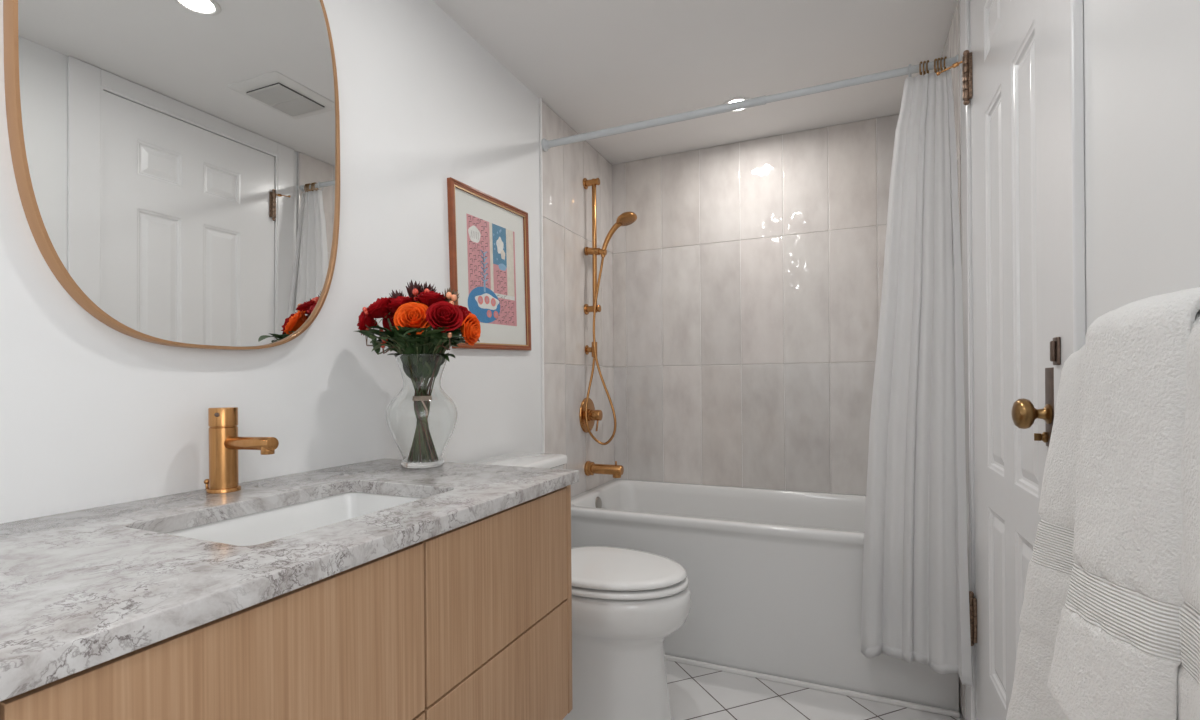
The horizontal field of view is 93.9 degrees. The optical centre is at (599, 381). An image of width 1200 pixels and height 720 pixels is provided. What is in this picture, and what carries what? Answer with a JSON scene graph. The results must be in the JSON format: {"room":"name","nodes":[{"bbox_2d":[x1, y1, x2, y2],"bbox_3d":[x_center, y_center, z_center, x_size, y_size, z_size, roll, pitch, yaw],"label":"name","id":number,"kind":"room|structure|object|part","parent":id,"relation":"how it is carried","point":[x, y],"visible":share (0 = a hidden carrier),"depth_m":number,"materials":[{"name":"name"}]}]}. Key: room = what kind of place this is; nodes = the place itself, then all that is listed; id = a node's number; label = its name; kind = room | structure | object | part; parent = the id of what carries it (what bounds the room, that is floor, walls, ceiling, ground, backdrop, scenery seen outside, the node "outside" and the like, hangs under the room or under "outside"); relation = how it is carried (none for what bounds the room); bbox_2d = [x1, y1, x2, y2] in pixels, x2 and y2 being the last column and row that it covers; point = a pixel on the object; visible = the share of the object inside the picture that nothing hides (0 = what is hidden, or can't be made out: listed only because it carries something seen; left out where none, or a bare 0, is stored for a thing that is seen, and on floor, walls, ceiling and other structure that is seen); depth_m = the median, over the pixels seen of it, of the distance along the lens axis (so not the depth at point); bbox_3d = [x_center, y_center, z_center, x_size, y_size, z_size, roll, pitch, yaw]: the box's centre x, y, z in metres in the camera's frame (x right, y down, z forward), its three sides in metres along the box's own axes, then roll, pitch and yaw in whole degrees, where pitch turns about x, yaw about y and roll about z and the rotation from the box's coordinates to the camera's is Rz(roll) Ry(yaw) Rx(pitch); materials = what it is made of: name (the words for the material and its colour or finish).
{"room":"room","nodes":[
{"label":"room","id":0,"kind":"room"},
{"bbox_2d":[0,0,614,523],"bbox_3d":[-0.731,-0.049,1.436,0.126,2.314,3.750,0,0,24],"label":"wall","id":1,"kind":"structure","parent":0,"point":[93,414],"depth_m":1.52,"materials":[{"name":"white paint"}]},
{"bbox_2d":[3,0,339,349],"bbox_3d":[-0.787,-0.562,1.137,0.031,0.990,0.604,0,0,24],"label":"wall mirror","id":2,"kind":"object","parent":1,"relation":"attached to","point":[176,163],"visible":1,"depth_m":1.08,"materials":[{"name":"brown mirror"}]},
{"bbox_2d":[0,485,572,719],"bbox_3d":[-0.676,0.513,0.676,0.585,0.542,1.697,0,0,24],"label":"vanity cabinet","id":3,"kind":"object","parent":1,"relation":"attached to","point":[473,620],"visible":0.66,"depth_m":0.81,"materials":[{"name":"brown wood"}]},
{"bbox_3d":[-0.376,0.380,0.657,0.020,0.258,0.474,0,0,24],"label":"drawer","id":4,"kind":"part","parent":3,"relation":"part of","materials":[{"name":"brown wood"}]},
{"bbox_2d":[0,458,578,701],"bbox_3d":[-0.672,0.228,0.665,0.606,0.027,1.722,0,0,24],"label":"countertop","id":5,"kind":"structure","parent":3,"relation":"on","point":[80,590],"depth_m":0.70,"materials":[{"name":"grey stone"}]},
{"bbox_2d":[204,407,278,493],"bbox_3d":[-0.696,0.132,1.085,0.185,0.164,0.057,0,0,24],"label":"faucet","id":6,"kind":"object","parent":5,"relation":"on","point":[225,443],"visible":1,"depth_m":1.08,"materials":[{"name":"gold metal"}]},
{"bbox_3d":[-0.778,0.204,1.111,0.011,0.023,0.011,0,0,24],"label":"pop knob","id":7,"kind":"part","parent":6,"relation":"part of","materials":[{"name":"gold metal"}]},
{"bbox_3d":[-0.668,0.120,1.073,0.126,0.032,0.025,0,0,24],"label":"spout","id":8,"kind":"part","parent":6,"relation":"part of","materials":[{"name":"gold metal"}]},
{"bbox_2d":[165,492,422,545],"bbox_3d":[-0.499,0.316,0.976,0.345,0.150,0.482,0,0,24],"label":"sink","id":9,"kind":"object","parent":5,"relation":"in","point":[273,524],"visible":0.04,"depth_m":1.10,"materials":[{"name":"white ceramic"}]},
{"bbox_2d":[386,354,457,468],"bbox_3d":[-0.449,0.072,1.418,0.173,0.281,0.173,0,0,-19],"label":"vase","id":10,"kind":"object","parent":5,"relation":"on","point":[421,419],"visible":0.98,"depth_m":1.37,"materials":[{"name":"clear glass"}]},
{"bbox_2d":[355,330,381,342],"bbox_3d":[-0.528,0.036,1.406,0.152,0.326,0.073,0,0,-12],"label":"sprig","id":11,"kind":"object","parent":10,"relation":"in","point":[358,330],"visible":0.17,"depth_m":1.39,"materials":[{"name":"green plant"}]},
{"bbox_2d":[362,307,390,342],"bbox_3d":[-0.515,0.006,1.405,0.146,0.385,0.043,0,0,0],"label":"sprig","id":12,"kind":"object","parent":10,"relation":"in","point":[364,309],"visible":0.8,"depth_m":1.39,"materials":[{"name":"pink plant"}]},
{"bbox_2d":[357,307,398,352],"bbox_3d":[-0.522,0.005,1.405,0.185,0.388,0.068,0,0,7],"label":"rose","id":13,"kind":"object","parent":10,"relation":"in","point":[363,319],"visible":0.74,"depth_m":1.39,"materials":[{"name":"red plant"}]},
{"bbox_2d":[357,331,399,353],"bbox_3d":[-0.503,0.037,1.396,0.188,0.324,0.042,0,0,-24],"label":"sprig","id":14,"kind":"object","parent":10,"relation":"in","point":[367,334],"visible":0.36,"depth_m":1.37,"materials":[{"name":"green plant"}]},
{"bbox_2d":[372,340,390,354],"bbox_3d":[-0.501,0.045,1.413,0.135,0.306,0.044,0,0,-20],"label":"sprig","id":15,"kind":"object","parent":10,"relation":"in","point":[374,343],"visible":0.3,"depth_m":1.39,"materials":[{"name":"green plant"}]},
{"bbox_2d":[368,297,398,354],"bbox_3d":[-0.524,-0.009,1.407,0.142,0.416,0.077,0,0,17],"label":"rose","id":16,"kind":"object","parent":10,"relation":"in","point":[377,309],"visible":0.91,"depth_m":1.40,"materials":[{"name":"red plant"}]},
{"bbox_2d":[368,325,403,353],"bbox_3d":[-0.496,0.031,1.382,0.132,0.335,0.073,0,0,-43],"label":"sprig","id":17,"kind":"object","parent":10,"relation":"in","point":[389,333],"visible":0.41,"depth_m":1.35,"materials":[{"name":"green plant"}]},
{"bbox_2d":[369,335,403,353],"bbox_3d":[-0.509,0.042,1.392,0.069,0.313,0.156,0,0,38],"label":"sprig","id":18,"kind":"object","parent":10,"relation":"in","point":[370,336],"visible":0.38,"depth_m":1.37,"materials":[{"name":"green plant"}]},
{"bbox_3d":[-0.489,0.044,1.408,0.118,0.308,0.025,0,0,-33],"label":"stem","id":19,"kind":"part","parent":18,"relation":"part of","materials":[{"name":"green plant"}]},
{"bbox_2d":[382,311,394,330],"bbox_3d":[-0.491,0.003,1.461,0.144,0.392,0.074,0,0,24],"label":"rose","id":20,"kind":"object","parent":10,"relation":"in","point":[385,323],"visible":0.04,"depth_m":1.46,"materials":[{"name":"red plant"}]},
{"bbox_2d":[379,330,397,353],"bbox_3d":[-0.492,0.035,1.397,0.108,0.328,0.027,0,0,-29],"label":"sprig","id":21,"kind":"object","parent":10,"relation":"in","point":[383,341],"visible":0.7,"depth_m":1.38,"materials":[{"name":"green plant"}]},
{"bbox_2d":[365,325,413,353],"bbox_3d":[-0.484,0.032,1.373,0.081,0.333,0.158,0,0,33],"label":"sprig","id":22,"kind":"object","parent":10,"relation":"in","point":[409,349],"visible":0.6,"depth_m":1.35,"materials":[{"name":"green plant"}]},
{"bbox_2d":[389,290,405,298],"bbox_3d":[-0.487,-0.020,1.434,0.108,0.437,0.050,0,0,11],"label":"leucadendron","id":23,"kind":"object","parent":10,"relation":"in","point":[394,295],"visible":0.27,"depth_m":1.43,"materials":[{"name":"plant"}]},
{"bbox_2d":[386,329,409,349],"bbox_3d":[-0.456,0.036,1.375,0.078,0.324,0.119,0,0,24],"label":"sprig","id":24,"kind":"object","parent":10,"relation":"in","point":[400,331],"visible":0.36,"depth_m":1.35,"materials":[{"name":"green plant"}]},
{"bbox_2d":[385,296,414,318],"bbox_3d":[-0.501,-0.010,1.422,0.090,0.417,0.085,0,0,-43],"label":"rose","id":25,"kind":"object","parent":10,"relation":"in","point":[395,303],"visible":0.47,"depth_m":1.40,"materials":[{"name":"red plant"}]},
{"bbox_2d":[391,326,416,352],"bbox_3d":[-0.459,0.031,1.377,0.080,0.335,0.110,0,0,24],"label":"sprig","id":26,"kind":"object","parent":10,"relation":"in","point":[391,326],"visible":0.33,"depth_m":1.35,"materials":[{"name":"green plant"}]},
{"bbox_2d":[394,302,430,353],"bbox_3d":[-0.451,0.001,1.375,0.083,0.394,0.099,0,0,37],"label":"rose","id":27,"kind":"object","parent":10,"relation":"in","point":[411,314],"visible":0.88,"depth_m":1.36,"materials":[{"name":"orange plant"}]},
{"bbox_2d":[397,327,430,353],"bbox_3d":[-0.459,0.034,1.357,0.076,0.328,0.122,0,0,-30],"label":"sprig","id":28,"kind":"object","parent":10,"relation":"in","point":[418,350],"visible":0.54,"depth_m":1.33,"materials":[{"name":"green plant"}]},
{"bbox_2d":[406,280,421,300],"bbox_3d":[-0.474,-0.031,1.439,0.051,0.460,0.048,0,0,-30],"label":"leucadendron","id":29,"kind":"object","parent":10,"relation":"in","point":[411,286],"visible":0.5,"depth_m":1.43,"materials":[{"name":"plant"}]},
{"bbox_2d":[411,289,418,301],"bbox_3d":[-0.463,-0.018,1.421,0.035,0.433,0.034,0,0,24],"label":"sprig","id":30,"kind":"object","parent":10,"relation":"in","point":[415,292],"visible":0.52,"depth_m":1.41,"materials":[{"name":"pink plant"}]},
{"bbox_2d":[403,326,448,353],"bbox_3d":[-0.439,0.031,1.359,0.108,0.334,0.144,0,0,-35],"label":"sprig","id":31,"kind":"object","parent":10,"relation":"in","point":[422,341],"visible":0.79,"depth_m":1.34,"materials":[{"name":"green plant"}]},
{"bbox_2d":[412,329,443,345],"bbox_3d":[-0.435,0.037,1.375,0.072,0.322,0.147,0,0,-34],"label":"sprig","id":32,"kind":"object","parent":10,"relation":"in","point":[435,331],"visible":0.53,"depth_m":1.34,"materials":[{"name":"green plant"}]},
{"bbox_2d":[420,282,437,292],"bbox_3d":[-0.439,-0.030,1.435,0.052,0.456,0.065,0,0,6],"label":"leucadendron","id":33,"kind":"object","parent":10,"relation":"in","point":[425,286],"visible":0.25,"depth_m":1.43,"materials":[{"name":"plant"}]},
{"bbox_2d":[414,291,445,329],"bbox_3d":[-0.423,-0.016,1.413,0.078,0.428,0.083,0,0,24],"label":"rose","id":34,"kind":"object","parent":10,"relation":"in","point":[428,298],"visible":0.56,"depth_m":1.39,"materials":[{"name":"red plant"}]},
{"bbox_2d":[434,332,451,352],"bbox_3d":[-0.401,0.039,1.393,0.116,0.318,0.037,0,0,29],"label":"sprig","id":35,"kind":"object","parent":10,"relation":"in","point":[449,336],"visible":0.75,"depth_m":1.36,"materials":[{"name":"green plant"}]},
{"bbox_3d":[-0.405,0.045,1.397,0.108,0.306,0.037,0,0,24],"label":"stem","id":36,"kind":"part","parent":35,"relation":"part of","materials":[{"name":"green plant"}]},
{"bbox_2d":[425,301,462,360],"bbox_3d":[-0.400,-0.002,1.390,0.124,0.399,0.083,0,0,24],"label":"rose","id":37,"kind":"object","parent":10,"relation":"in","point":[440,313],"visible":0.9,"depth_m":1.37,"materials":[{"name":"red plant"}]},
{"bbox_2d":[430,332,464,353],"bbox_3d":[-0.403,0.034,1.379,0.149,0.328,0.045,0,0,16],"label":"sprig","id":38,"kind":"object","parent":10,"relation":"in","point":[434,341],"visible":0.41,"depth_m":1.37,"materials":[{"name":"green plant"}]},
{"bbox_2d":[434,327,460,353],"bbox_3d":[-0.411,0.031,1.388,0.117,0.334,0.086,0,0,24],"label":"sprig","id":39,"kind":"object","parent":10,"relation":"in","point":[442,334],"visible":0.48,"depth_m":1.37,"materials":[{"name":"green plant"}]},
{"bbox_2d":[439,292,456,353],"bbox_3d":[-0.405,-0.013,1.413,0.116,0.421,0.035,0,0,24],"label":"sprig","id":40,"kind":"object","parent":10,"relation":"in","point":[449,295],"visible":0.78,"depth_m":1.39,"materials":[{"name":"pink plant"}]},
{"bbox_2d":[437,287,458,353],"bbox_3d":[-0.410,-0.022,1.431,0.108,0.439,0.047,0,0,0],"label":"leucadendron","id":41,"kind":"object","parent":10,"relation":"in","point":[449,290],"visible":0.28,"depth_m":1.42,"materials":[{"name":"brown plant"}]},
{"bbox_2d":[441,331,461,351],"bbox_3d":[-0.394,0.027,1.425,0.119,0.342,0.078,0,0,6],"label":"sprig","id":42,"kind":"object","parent":10,"relation":"in","point":[455,333],"visible":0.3,"depth_m":1.42,"materials":[{"name":"green plant"}]},
{"bbox_2d":[442,305,470,357],"bbox_3d":[-0.392,0.000,1.413,0.163,0.396,0.074,0,0,-20],"label":"rose","id":43,"kind":"object","parent":10,"relation":"in","point":[464,310],"visible":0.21,"depth_m":1.42,"materials":[{"name":"red plant"}]},
{"bbox_2d":[438,313,480,354],"bbox_3d":[-0.377,0.013,1.398,0.160,0.370,0.071,0,0,-14],"label":"rose","id":44,"kind":"object","parent":10,"relation":"in","point":[471,331],"visible":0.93,"depth_m":1.40,"materials":[{"name":"orange plant"}]},
{"bbox_2d":[446,338,479,349],"bbox_3d":[-0.395,0.030,1.430,0.165,0.335,0.084,0,0,-27],"label":"sprig","id":45,"kind":"object","parent":10,"relation":"in","point":[462,339],"visible":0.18,"depth_m":1.43,"materials":[{"name":"green plant"}]},
{"bbox_3d":[-0.374,0.646,0.657,0.020,0.265,0.474,0,0,24],"label":"drawer","id":46,"kind":"part","parent":3,"relation":"part of","materials":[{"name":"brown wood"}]},
{"bbox_3d":[-0.183,0.378,1.099,0.020,0.258,0.479,0,0,24],"label":"drawer","id":47,"kind":"part","parent":3,"relation":"part of","materials":[{"name":"brown wood"}]},
{"bbox_3d":[-0.180,0.645,1.099,0.020,0.265,0.479,0,0,24],"label":"drawer","id":48,"kind":"part","parent":3,"relation":"part of","materials":[{"name":"brown wood"}]},
{"bbox_3d":[-0.339,0.512,1.443,0.585,0.539,0.020,0,0,24],"label":"panel","id":49,"kind":"part","parent":3,"relation":"part of","materials":[{"name":"brown wood"}]},
{"bbox_2d":[447,177,530,350],"bbox_3d":[-0.388,-0.397,2.057,0.020,0.571,0.500,0,0,24],"label":"framed picture","id":50,"kind":"object","parent":1,"relation":"attached to","point":[489,236],"visible":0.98,"depth_m":2.04,"materials":[{"name":"paper"}]},
{"bbox_2d":[466,213,516,325],"bbox_3d":[-0.393,-0.397,2.055,0.001,0.368,0.311,0,2,24],"label":"print","id":51,"kind":"object","parent":50,"relation":"attached to","point":[491,244],"depth_m":2.05,"materials":[{"name":"paper"}]},
{"bbox_2d":[539,98,544,452],"bbox_3d":[-0.244,-0.053,2.392,0.010,2.313,0.008,0,0,24],"label":"trim","id":52,"kind":"structure","parent":1,"relation":"attached to","point":[540,99],"depth_m":2.39,"materials":[{"name":"metal"}]},
{"bbox_2d":[579,398,602,432],"bbox_3d":[-0.030,0.165,2.779,0.076,0.176,0.176,0,0,24],"label":"shower valve","id":53,"kind":"object","parent":1,"relation":"attached to","point":[593,415],"visible":0.94,"depth_m":2.76,"materials":[{"name":"gold metal"}]},
{"bbox_3d":[-0.025,0.165,2.776,0.063,0.060,0.060,0,0,24],"label":"knob","id":54,"kind":"part","parent":53,"relation":"part of","materials":[{"name":"gold metal"}]},
{"bbox_2d":[585,342,596,356],"bbox_3d":[-0.040,-0.161,2.786,0.059,0.075,0.048,0,0,24],"label":"outlet","id":55,"kind":"object","parent":1,"relation":"attached to","point":[588,349],"visible":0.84,"depth_m":2.78,"materials":[{"name":"gold metal"}]},
{"bbox_2d":[583,178,606,314],"bbox_3d":[-0.020,-0.675,2.771,0.114,0.680,0.054,0,0,24],"label":"slide bar","id":56,"kind":"object","parent":1,"relation":"attached to","point":[594,251],"visible":0.98,"depth_m":2.77,"materials":[{"name":"gold metal"}]},
{"bbox_2d":[601,212,636,257],"bbox_3d":[0.090,-0.714,2.723,0.187,0.202,0.104,0,0,24],"label":"shower","id":57,"kind":"object","parent":56,"relation":"on","point":[626,218],"visible":1,"depth_m":2.71,"materials":[{"name":"gold metal"}]},
{"bbox_2d":[585,257,616,444],"bbox_3d":[0.004,-0.152,2.729,0.148,0.921,0.074,0,0,24],"label":"shower hose","id":58,"kind":"object","parent":57,"relation":"hanging from","point":[602,259],"visible":1,"depth_m":2.74,"materials":[{"name":"gold metal"}]},
{"bbox_3d":[0.055,-0.698,2.738,0.110,0.170,0.029,0,0,24],"label":"handle","id":59,"kind":"part","parent":57,"relation":"part of","materials":[{"name":"gold metal"}]},
{"bbox_2d":[584,461,623,477],"bbox_3d":[0.023,0.426,2.756,0.187,0.080,0.074,0,0,24],"label":"tub spout","id":60,"kind":"object","parent":1,"relation":"attached to","point":[590,468],"visible":1,"depth_m":2.74,"materials":[{"name":"gold metal"}]},
{"bbox_3d":[0.036,0.435,2.751,0.157,0.060,0.049,0,0,24],"label":"spout","id":61,"kind":"part","parent":60,"relation":"part of","materials":[{"name":"gold metal"}]},
{"bbox_2d":[433,0,957,164],"bbox_3d":[0.017,-1.262,1.104,1.840,0.100,4.050,0,0,24],"label":"ceiling","id":62,"kind":"structure","parent":0,"point":[596,64],"depth_m":2.09,"materials":[{"name":"paint"}]},
{"bbox_2d":[723,97,750,111],"bbox_3d":[0.604,-1.214,2.458,0.132,0.006,0.132,0,0,24],"label":"recessed light","id":63,"kind":"object","parent":62,"relation":"in","point":[734,99],"visible":0.34,"depth_m":2.42,"materials":[{"name":"white plastic"}]},
{"bbox_2d":[612,114,898,494],"bbox_3d":[0.799,-0.071,2.879,1.530,2.293,0.130,0,0,24],"label":"wall","id":64,"kind":"structure","parent":0,"point":[748,275],"depth_m":2.82,"materials":[{"name":"beige tile"}]},
{"bbox_2d":[664,654,959,717],"bbox_3d":[0.484,1.090,2.126,1.500,0.016,0.015,0,0,24],"label":"trim","id":65,"kind":"structure","parent":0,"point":[921,707],"depth_m":1.99,"materials":[{"name":"tile"}]},
{"bbox_2d":[665,660,964,719],"bbox_3d":[0.037,1.151,1.104,1.840,0.100,4.050,0,0,24],"label":"floor","id":66,"kind":"structure","parent":0,"point":[695,692],"depth_m":1.92,"materials":[{"name":"white tile"}]},
{"bbox_2d":[469,452,690,719],"bbox_3d":[-0.064,0.685,1.840,0.734,0.833,0.426,0,0,24],"label":"toilet","id":67,"kind":"object","parent":66,"relation":"on","point":[626,602],"visible":0.41,"depth_m":1.69,"materials":[{"name":"white ceramic"}]},
{"bbox_3d":[-0.299,0.287,1.942,0.227,0.034,0.426,0,0,24],"label":"tank lid","id":68,"kind":"part","parent":67,"relation":"part of","materials":[{"name":"white ceramic"}]},
{"bbox_3d":[0.042,0.594,1.794,0.472,0.030,0.368,0,0,24],"label":"lid","id":69,"kind":"part","parent":67,"relation":"part of","materials":[{"name":"plastic"}]},
{"bbox_3d":[0.048,0.617,1.791,0.473,0.016,0.374,0,0,24],"label":"seat","id":70,"kind":"part","parent":67,"relation":"part of","materials":[{"name":"plastic"}]},
{"bbox_2d":[571,479,958,711],"bbox_3d":[0.629,0.814,2.473,1.512,0.561,0.754,0,0,24],"label":"bathtub","id":71,"kind":"object","parent":66,"relation":"on","point":[775,576],"visible":0.48,"depth_m":2.12,"materials":[{"name":"ceramic"}]},
{"bbox_2d":[941,0,1199,719],"bbox_3d":[0.779,-0.062,0.774,0.136,2.314,3.750,0,0,24],"label":"wall","id":72,"kind":"structure","parent":0,"point":[1142,57],"depth_m":0.73,"materials":[{"name":"white paint"}]},
{"bbox_2d":[541,55,957,151],"bbox_3d":[0.461,-1.023,2.100,1.529,0.054,0.052,0,0,24],"label":"curtain rod","id":73,"kind":"object","parent":72,"relation":"attached to","point":[762,100],"visible":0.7,"depth_m":2.07,"materials":[{"name":"white metal"}]},
{"bbox_3d":[0.182,-1.021,2.223,0.918,0.031,0.029,0,0,24],"label":"rod","id":74,"kind":"part","parent":73,"relation":"part of","materials":[{"name":"white metal"}]},
{"bbox_3d":[0.863,-1.029,1.924,0.628,0.026,0.024,0,0,24],"label":"rod","id":75,"kind":"part","parent":73,"relation":"part of","materials":[{"name":"white metal"}]},
{"bbox_2d":[926,60,928,73],"bbox_3d":[1.071,-1.023,1.833,0.010,0.049,0.040,0,0,28],"label":"curtain ring","id":76,"kind":"object","parent":73,"relation":"hanging from","point":[927,62],"visible":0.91,"depth_m":1.82,"materials":[{"name":"gold metal"}]},
{"bbox_2d":[861,69,971,686],"bbox_3d":[0.969,-0.042,1.757,0.295,1.914,0.227,0,0,24],"label":"shower curtain","id":77,"kind":"object","parent":76,"relation":"hanging from","point":[915,584],"visible":1,"depth_m":1.79,"materials":[{"name":"white fabric"}]},
{"bbox_2d":[934,58,936,72],"bbox_3d":[1.091,-1.024,1.824,0.010,0.049,0.040,0,0,28],"label":"curtain ring","id":78,"kind":"object","parent":73,"relation":"hanging from","point":[935,60],"visible":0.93,"depth_m":1.81,"materials":[{"name":"gold metal"}]},
{"bbox_2d":[937,58,939,71],"bbox_3d":[1.099,-1.024,1.821,0.010,0.049,0.040,0,0,28],"label":"curtain ring","id":79,"kind":"object","parent":73,"relation":"hanging from","point":[938,59],"visible":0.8,"depth_m":1.81,"materials":[{"name":"gold metal"}]},
{"bbox_2d":[940,57,942,70],"bbox_3d":[1.107,-1.024,1.817,0.010,0.049,0.040,0,0,28],"label":"curtain ring","id":80,"kind":"object","parent":73,"relation":"hanging from","point":[941,58],"visible":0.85,"depth_m":1.80,"materials":[{"name":"gold metal"}]},
{"bbox_2d":[936,0,1053,719],"bbox_3d":[0.940,-0.030,1.348,0.121,2.223,0.750,0,0,24],"label":"door","id":81,"kind":"structure","parent":72,"relation":"in","point":[1006,72],"depth_m":1.31,"materials":[{"name":"paint"}]},
{"bbox_3d":[0.797,0.059,1.038,0.056,0.057,0.057,0,0,24],"label":"knob","id":82,"kind":"part","parent":81,"relation":"part of","materials":[{"name":"gold metal"}]},
{"bbox_3d":[0.824,0.047,1.026,0.003,0.146,0.047,0,0,24],"label":"lock plate","id":83,"kind":"part","parent":81,"relation":"part of","materials":[{"name":"brown metal"}]},
{"bbox_2d":[960,0,1085,719],"bbox_3d":[0.981,-0.063,1.309,0.076,2.312,0.932,0,0,24],"label":"trim","id":84,"kind":"structure","parent":72,"relation":"attached to","point":[1067,48],"depth_m":0.95,"materials":[{"name":"paint"}]},
{"bbox_2d":[1050,337,1060,364],"bbox_3d":[0.782,-0.053,0.965,0.011,0.048,0.026,0,0,24],"label":"strike plate","id":85,"kind":"object","parent":72,"relation":"attached to","point":[1055,345],"visible":1,"depth_m":0.96,"materials":[{"name":"brown metal"}]},
{"bbox_3d":[0.538,-0.031,0.416,0.051,0.036,0.726,0,0,24],"label":"towel bar","id":86,"kind":"object","parent":72,"relation":"attached to","visible":0},
{"bbox_2d":[1006,312,1199,719],"bbox_3d":[0.501,0.316,0.477,0.153,0.763,0.720,0,0,24],"label":"bath towel","id":87,"kind":"object","parent":86,"relation":"hanging from","point":[1050,566],"visible":0.23,"depth_m":0.76,"materials":[{"name":"white fabric"}]},
{"bbox_2d":[1047,287,1199,719],"bbox_3d":[0.554,0.146,0.564,0.141,0.470,0.122,0,0,24],"label":"hand towel","id":88,"kind":"object","parent":87,"relation":"on","point":[1116,656],"visible":0.97,"depth_m":0.55,"materials":[{"name":"white fabric"}]}
]}

